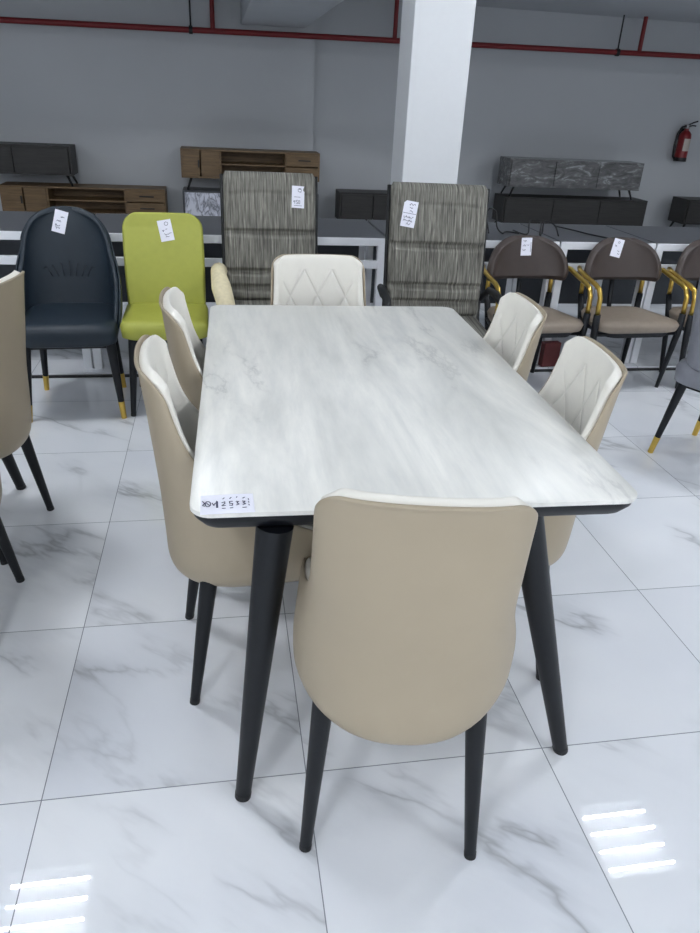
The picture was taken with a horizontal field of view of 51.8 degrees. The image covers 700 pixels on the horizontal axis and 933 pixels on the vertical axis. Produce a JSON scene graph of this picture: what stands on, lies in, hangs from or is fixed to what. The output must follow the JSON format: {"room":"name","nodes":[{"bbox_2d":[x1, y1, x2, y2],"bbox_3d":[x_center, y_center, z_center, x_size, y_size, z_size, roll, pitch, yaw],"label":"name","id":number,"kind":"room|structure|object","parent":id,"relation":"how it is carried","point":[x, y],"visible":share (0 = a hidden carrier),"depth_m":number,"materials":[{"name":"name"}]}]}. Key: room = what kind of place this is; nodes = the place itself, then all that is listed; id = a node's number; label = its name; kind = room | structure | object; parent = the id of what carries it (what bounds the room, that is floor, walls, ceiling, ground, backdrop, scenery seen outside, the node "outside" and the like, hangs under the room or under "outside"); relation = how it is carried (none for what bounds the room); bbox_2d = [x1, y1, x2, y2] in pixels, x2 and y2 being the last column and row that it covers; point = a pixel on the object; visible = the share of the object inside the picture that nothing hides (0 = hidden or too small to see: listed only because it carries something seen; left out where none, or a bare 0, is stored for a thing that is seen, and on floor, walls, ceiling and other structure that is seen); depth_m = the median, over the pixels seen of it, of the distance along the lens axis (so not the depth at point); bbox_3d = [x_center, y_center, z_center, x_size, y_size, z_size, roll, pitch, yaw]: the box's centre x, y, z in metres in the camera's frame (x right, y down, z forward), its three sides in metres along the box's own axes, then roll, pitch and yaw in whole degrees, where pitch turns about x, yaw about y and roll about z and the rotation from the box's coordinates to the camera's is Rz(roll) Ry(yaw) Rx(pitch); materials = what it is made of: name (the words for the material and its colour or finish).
{"room":"store","nodes":[
{"label":"store","id":0,"kind":"room"},
{"bbox_2d":[0,0,315,212],"bbox_3d":[-4.197,-4.166,8.155,7.600,2.475,0.150,-2,28,-10],"label":"wall","id":1,"kind":"structure","parent":0,"point":[128,101],"depth_m":8.32,"materials":[{"name":"grey paint"}]},
{"bbox_2d":[241,0,342,27],"bbox_3d":[-0.527,-4.215,6.298,0.720,0.355,4.250,-2,28,-10],"label":"ceiling beam","id":2,"kind":"structure","parent":1,"relation":"attached to","point":[280,13],"depth_m":6.76,"materials":[{"name":"paint"}]},
{"bbox_2d":[0,246,699,932],"bbox_3d":[0.896,0.364,2.637,15.500,0.122,15.600,-2,28,-10],"label":"floor","id":3,"kind":"structure","parent":0,"point":[120,812],"depth_m":1.80,"materials":[{"name":"tile"}]},
{"bbox_2d":[0,475,24,582],"bbox_3d":[-1.208,0.054,1.946,0.548,0.912,0.444,-2,28,-10],"label":"dining chair","id":4,"kind":"object","parent":3,"relation":"on","point":[5,545],"visible":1,"depth_m":2.27,"materials":[{"name":"black metal"}]},
{"bbox_2d":[2,454,25,489],"bbox_3d":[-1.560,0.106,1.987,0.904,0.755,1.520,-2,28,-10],"label":"chair leg","id":5,"kind":"object","parent":3,"relation":"on","point":[9,461],"visible":0.6,"depth_m":2.81,"materials":[{"name":"black metal"}]},
{"bbox_2d":[0,270,53,564],"bbox_3d":[-1.317,-0.173,2.378,0.548,0.912,0.444,4,27,2],"label":"dining chair","id":6,"kind":"object","parent":3,"relation":"on","point":[15,403],"visible":1,"depth_m":2.30,"materials":[{"name":"beige leather"}]},
{"bbox_2d":[0,211,94,368],"bbox_3d":[-2.223,-1.002,4.041,1.510,0.738,0.668,-2,28,-10],"label":"desk","id":7,"kind":"object","parent":3,"relation":"on","point":[12,223],"visible":0.19,"depth_m":4.01,"materials":[{"name":"grey laminate"}]},
{"bbox_2d":[15,206,126,421],"bbox_3d":[-1.341,-0.733,3.465,0.486,0.914,0.535,-4,28,-13],"label":"dining chair","id":8,"kind":"object","parent":3,"relation":"on","point":[73,288],"visible":0.94,"depth_m":3.49,"materials":[{"name":"blue leather"}]},
{"bbox_2d":[51,209,67,233],"bbox_3d":[-1.396,-1.179,3.472,0.086,0.116,0.017,-4,28,-13],"label":"price tag","id":9,"kind":"object","parent":8,"relation":"attached to","point":[60,217],"visible":1,"depth_m":3.47,"materials":[{"name":"paper"}]},
{"bbox_2d":[25,303,119,347],"bbox_3d":[-1.335,-0.683,3.452,0.444,0.105,0.464,-4,28,-13],"label":"seat cushion","id":10,"kind":"object","parent":8,"relation":"on","point":[48,325],"depth_m":3.30,"materials":[{"name":"blue leather"}]},
{"bbox_2d":[0,181,167,214],"bbox_3d":[-3.079,-3.094,8.454,1.810,0.370,0.390,-2,28,-10],"label":"tv stand","id":11,"kind":"object","parent":3,"relation":"on","point":[15,196],"visible":0.79,"depth_m":8.38,"materials":[{"name":"brown wood"}]},
{"bbox_2d":[0,141,77,186],"bbox_3d":[-4.052,-3.416,8.114,1.820,0.426,0.374,-2,28,-10],"label":"tv stand","id":12,"kind":"object","parent":11,"relation":"on","point":[27,158],"visible":1,"depth_m":8.02,"materials":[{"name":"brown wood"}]},
{"bbox_2d":[120,212,207,416],"bbox_3d":[-0.908,-0.752,3.565,0.406,0.899,0.491,-2,28,-10],"label":"chair","id":13,"kind":"object","parent":3,"relation":"on","point":[151,265],"visible":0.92,"depth_m":3.58,"materials":[{"name":"green leather"}]},
{"bbox_2d":[157,219,174,241],"bbox_3d":[-0.909,-1.165,3.560,0.082,0.108,0.023,-3,28,-12],"label":"price tag","id":14,"kind":"object","parent":13,"relation":"on","point":[164,226],"visible":1,"depth_m":3.56,"materials":[{"name":"paper"}]},
{"bbox_2d":[159,287,205,409],"bbox_3d":[-0.301,-0.095,2.328,0.548,0.912,0.444,-3,28,-12],"label":"dining chair","id":15,"kind":"object","parent":3,"relation":"on","point":[186,350],"visible":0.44,"depth_m":2.02,"materials":[{"name":"beige leather"}]},
{"bbox_2d":[134,335,312,705],"bbox_3d":[-0.244,0.127,1.901,0.548,0.912,0.444,-4,28,-13],"label":"dining chair","id":16,"kind":"object","parent":3,"relation":"on","point":[211,557],"visible":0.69,"depth_m":1.69,"materials":[{"name":"beige leather"}]},
{"bbox_2d":[92,213,384,368],"bbox_3d":[-0.669,-1.055,4.303,1.625,0.738,0.668,-2,28,-10],"label":"desk","id":17,"kind":"object","parent":3,"relation":"on","point":[335,236],"visible":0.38,"depth_m":4.12,"materials":[{"name":"grey laminate"}]},
{"bbox_2d":[182,187,318,215],"bbox_3d":[-1.203,-3.162,8.778,1.600,0.370,0.374,-2,28,-10],"label":"tv stand","id":18,"kind":"object","parent":3,"relation":"on","point":[197,201],"visible":0.19,"depth_m":8.50,"materials":[{"name":"grey stone"}]},
{"bbox_2d":[180,146,319,189],"bbox_3d":[-1.180,-3.522,8.584,1.605,0.451,0.390,-2,28,-10],"label":"tv stand","id":19,"kind":"object","parent":18,"relation":"on","point":[196,162],"visible":0.71,"depth_m":8.46,"materials":[{"name":"brown wood"}]},
{"bbox_2d":[211,171,317,304],"bbox_3d":[-0.395,-0.863,3.618,0.592,1.090,0.588,-2,28,-10],"label":"chair","id":20,"kind":"object","parent":3,"relation":"on","point":[259,224],"visible":0.68,"depth_m":3.63,"materials":[{"name":"fabric"}]},
{"bbox_2d":[291,186,303,207],"bbox_3d":[-0.260,-1.350,3.614,0.070,0.105,0.023,-5,28,-15],"label":"price tag","id":21,"kind":"object","parent":20,"relation":"on","point":[297,191],"visible":1,"depth_m":3.61,"materials":[{"name":"paper"}]},
{"bbox_2d":[271,254,365,305],"bbox_3d":[-0.103,-0.280,2.711,0.444,0.912,0.548,-2,28,-10],"label":"dining chair","id":22,"kind":"object","parent":3,"relation":"on","point":[296,279],"visible":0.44,"depth_m":2.73,"materials":[{"name":"beige leather"}]},
{"bbox_2d":[32,367,675,377],"bbox_3d":[0.579,-0.569,4.326,15.500,0.012,0.020,-2,28,-10],"label":"trim","id":23,"kind":"structure","parent":3,"relation":"on","point":[668,368],"depth_m":3.99,"materials":[{"name":"black plastic"}]},
{"bbox_2d":[335,189,386,220],"bbox_3d":[0.444,-3.231,9.048,1.220,0.400,0.374,-2,28,-10],"label":"tv stand","id":24,"kind":"object","parent":3,"relation":"on","point":[362,204],"visible":0.33,"depth_m":8.82,"materials":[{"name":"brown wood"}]},
{"bbox_2d":[190,305,637,802],"bbox_3d":[0.030,0.081,2.199,0.904,0.755,1.520,-1,27,-8],"label":"dining table","id":25,"kind":"object","parent":3,"relation":"on","point":[300,405],"visible":0.96,"depth_m":1.68,"materials":[{"name":"stone"}]},
{"bbox_2d":[200,493,254,514],"bbox_3d":[-0.232,0.070,1.362,0.100,0.002,0.070,-2,28,-10],"label":"price tag","id":26,"kind":"object","parent":25,"relation":"on","point":[227,503],"visible":1,"depth_m":1.36,"materials":[{"name":"paper"}]},
{"bbox_2d":[293,488,537,860],"bbox_3d":[0.106,0.340,1.522,0.444,0.912,0.548,3,27,0],"label":"dining chair","id":27,"kind":"object","parent":3,"relation":"on","point":[404,626],"visible":1,"depth_m":1.22,"materials":[{"name":"beige leather"}]},
{"bbox_2d":[377,182,501,337],"bbox_3d":[0.431,-0.762,3.504,0.587,1.090,0.588,0,27,-5],"label":"chair","id":28,"kind":"object","parent":3,"relation":"on","point":[439,261],"visible":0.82,"depth_m":3.53,"materials":[{"name":"fabric"}]},
{"bbox_2d":[400,200,418,227],"bbox_3d":[0.286,-1.215,3.472,0.082,0.124,0.030,4,27,2],"label":"price tag","id":29,"kind":"object","parent":28,"relation":"attached to","point":[410,208],"visible":1,"depth_m":3.47,"materials":[{"name":"paper"}]},
{"bbox_2d":[365,220,559,363],"bbox_3d":[0.642,-1.100,4.523,1.005,0.738,0.668,-2,28,-10],"label":"desk","id":30,"kind":"object","parent":3,"relation":"on","point":[494,237],"visible":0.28,"depth_m":4.58,"materials":[{"name":"grey laminate"}]},
{"bbox_2d":[487,208,518,233],"bbox_3d":[0.903,-1.456,4.282,0.215,0.142,0.076,-6,29,-17],"label":"cable","id":31,"kind":"object","parent":30,"relation":"on","point":[489,208],"visible":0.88,"depth_m":4.28,"materials":[{"name":"rubber"}]},
{"bbox_2d":[512,219,558,236],"bbox_3d":[1.127,-1.439,4.335,0.249,0.088,0.186,-2,28,-10],"label":"cable","id":32,"kind":"object","parent":30,"relation":"on","point":[541,225],"visible":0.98,"depth_m":4.32,"materials":[{"name":"rubber"}]},
{"bbox_2d":[483,292,546,381],"bbox_3d":[0.284,-0.099,2.396,0.548,0.912,0.444,0,27,-6],"label":"dining chair","id":33,"kind":"object","parent":3,"relation":"on","point":[514,331],"visible":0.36,"depth_m":2.27,"materials":[{"name":"beige leather"}]},
{"bbox_2d":[484,235,592,372],"bbox_3d":[1.014,-0.857,4.069,0.574,0.802,0.425,-3,28,-12],"label":"armchair","id":34,"kind":"object","parent":3,"relation":"on","point":[547,260],"visible":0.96,"depth_m":4.06,"materials":[{"name":"brown leather"}]},
{"bbox_2d":[520,238,531,255],"bbox_3d":[0.991,-1.234,4.050,0.066,0.096,0.013,-4,28,-13],"label":"price tag","id":35,"kind":"object","parent":34,"relation":"attached to","point":[526,244],"visible":1,"depth_m":4.05,"materials":[{"name":"paper"}]},
{"bbox_2d":[538,341,561,366],"bbox_3d":[1.227,-0.693,4.433,0.110,0.150,0.050,-5,28,-15],"label":"box","id":36,"kind":"object","parent":3,"relation":"on","point":[550,350],"visible":0.84,"depth_m":4.41,"materials":[{"name":"red"}]},
{"bbox_2d":[492,193,647,225],"bbox_3d":[2.868,-3.317,9.455,1.960,0.404,0.374,-2,28,-10],"label":"tv stand","id":37,"kind":"object","parent":3,"relation":"on","point":[516,208],"visible":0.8,"depth_m":9.28,"materials":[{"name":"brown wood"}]},
{"bbox_2d":[497,156,643,199],"bbox_3d":[2.814,-3.692,9.249,1.790,0.445,0.374,-2,28,-10],"label":"tv stand","id":38,"kind":"object","parent":37,"relation":"on","point":[536,172],"visible":1,"depth_m":9.07,"materials":[{"name":"grey stone"}]},
{"bbox_2d":[536,336,627,680],"bbox_3d":[0.363,0.113,1.992,0.548,0.912,0.444,1,27,-3],"label":"dining chair","id":39,"kind":"object","parent":3,"relation":"on","point":[584,385],"visible":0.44,"depth_m":1.84,"materials":[{"name":"beige leather"}]},
{"bbox_2d":[510,223,655,362],"bbox_3d":[1.440,-1.127,4.658,0.595,0.738,0.668,-2,28,-10],"label":"desk","id":40,"kind":"object","parent":3,"relation":"on","point":[576,246],"visible":0.34,"depth_m":4.59,"materials":[{"name":"grey laminate"}]},
{"bbox_2d":[554,226,608,237],"bbox_3d":[1.417,-1.453,4.461,0.034,0.014,0.460,-12,31,-27],"label":"cable","id":41,"kind":"object","parent":40,"relation":"on","point":[554,226],"visible":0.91,"depth_m":4.43,"materials":[{"name":"rubber"}]},
{"bbox_2d":[576,237,688,387],"bbox_3d":[1.583,-0.875,4.160,0.574,0.802,0.425,-3,28,-12],"label":"armchair","id":42,"kind":"object","parent":3,"relation":"on","point":[637,260],"visible":0.93,"depth_m":4.14,"materials":[{"name":"brown leather"}]},
{"bbox_2d":[610,238,624,257],"bbox_3d":[1.531,-1.252,4.133,0.088,0.112,0.013,-4,28,-14],"label":"price tag","id":43,"kind":"object","parent":42,"relation":"attached to","point":[618,244],"visible":1,"depth_m":4.13,"materials":[{"name":"paper"}]},
{"bbox_2d":[586,225,699,362],"bbox_3d":[2.443,-1.161,4.827,1.420,0.738,0.668,-2,28,-10],"label":"desk","id":44,"kind":"object","parent":3,"relation":"on","point":[670,242],"visible":0.42,"depth_m":4.83,"materials":[{"name":"grey laminate"}]},
{"bbox_2d":[647,279,699,452],"bbox_3d":[1.736,-0.438,3.204,0.485,0.914,0.510,-16,33,-33],"label":"barrel chair","id":45,"kind":"object","parent":3,"relation":"on","point":[687,372],"visible":1,"depth_m":3.19,"materials":[{"name":"grey leather"}]},
{"bbox_2d":[674,358,699,390],"bbox_3d":[1.748,-0.396,3.204,0.444,0.105,0.464,-16,33,-33],"label":"seat cushion","id":46,"kind":"object","parent":45,"relation":"on","point":[687,372],"depth_m":3.19,"materials":[{"name":"grey leather"}]},
{"bbox_2d":[659,239,699,388],"bbox_3d":[2.143,-0.894,4.255,0.574,0.802,0.425,-3,28,-12],"label":"armchair","id":47,"kind":"object","parent":3,"relation":"on","point":[687,269],"visible":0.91,"depth_m":4.21,"materials":[{"name":"gold metal"}]},
{"bbox_2d":[668,196,699,226],"bbox_3d":[5.284,-3.413,9.855,1.800,0.432,0.374,-2,28,-10],"label":"tv stand","id":48,"kind":"object","parent":3,"relation":"on","point":[683,210],"visible":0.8,"depth_m":9.59,"materials":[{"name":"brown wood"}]},
{"bbox_2d":[390,0,475,184],"bbox_3d":[0.533,-2.611,4.588,0.377,3.400,0.350,-2,28,-10],"label":"wall column","id":49,"kind":"structure","parent":0,"point":[436,36],"depth_m":4.54,"materials":[{"name":"white paint"}]},
{"bbox_2d":[313,0,699,226],"bbox_3d":[-0.304,-4.823,8.709,15.700,3.500,0.150,-2,28,-10],"label":"wall","id":50,"kind":"structure","parent":0,"point":[519,103],"depth_m":9.18,"materials":[{"name":"grey paint"}]},
{"bbox_2d":[672,121,697,161],"bbox_3d":[4.449,-4.359,9.655,0.257,0.503,0.167,-2,28,-10],"label":"fire extinguisher","id":51,"kind":"object","parent":50,"relation":"attached to","point":[684,137],"visible":1,"depth_m":9.63,"materials":[{"name":"red metal"}]},
{"bbox_2d":[400,0,699,22],"bbox_3d":[0.121,-4.840,6.178,15.500,0.925,4.400,-2,28,-10],"label":"ceiling","id":52,"kind":"structure","parent":0,"point":[667,10],"depth_m":8.21,"materials":[{"name":"paint"}]},
{"bbox_2d":[0,0,699,59],"bbox_3d":[-0.232,-5.081,8.227,15.461,0.547,0.084,-2,28,-10],"label":"pipe","id":53,"kind":"object","parent":52,"relation":"hanging from","point":[12,20],"visible":1,"depth_m":8.25,"materials":[{"name":"red metal"}]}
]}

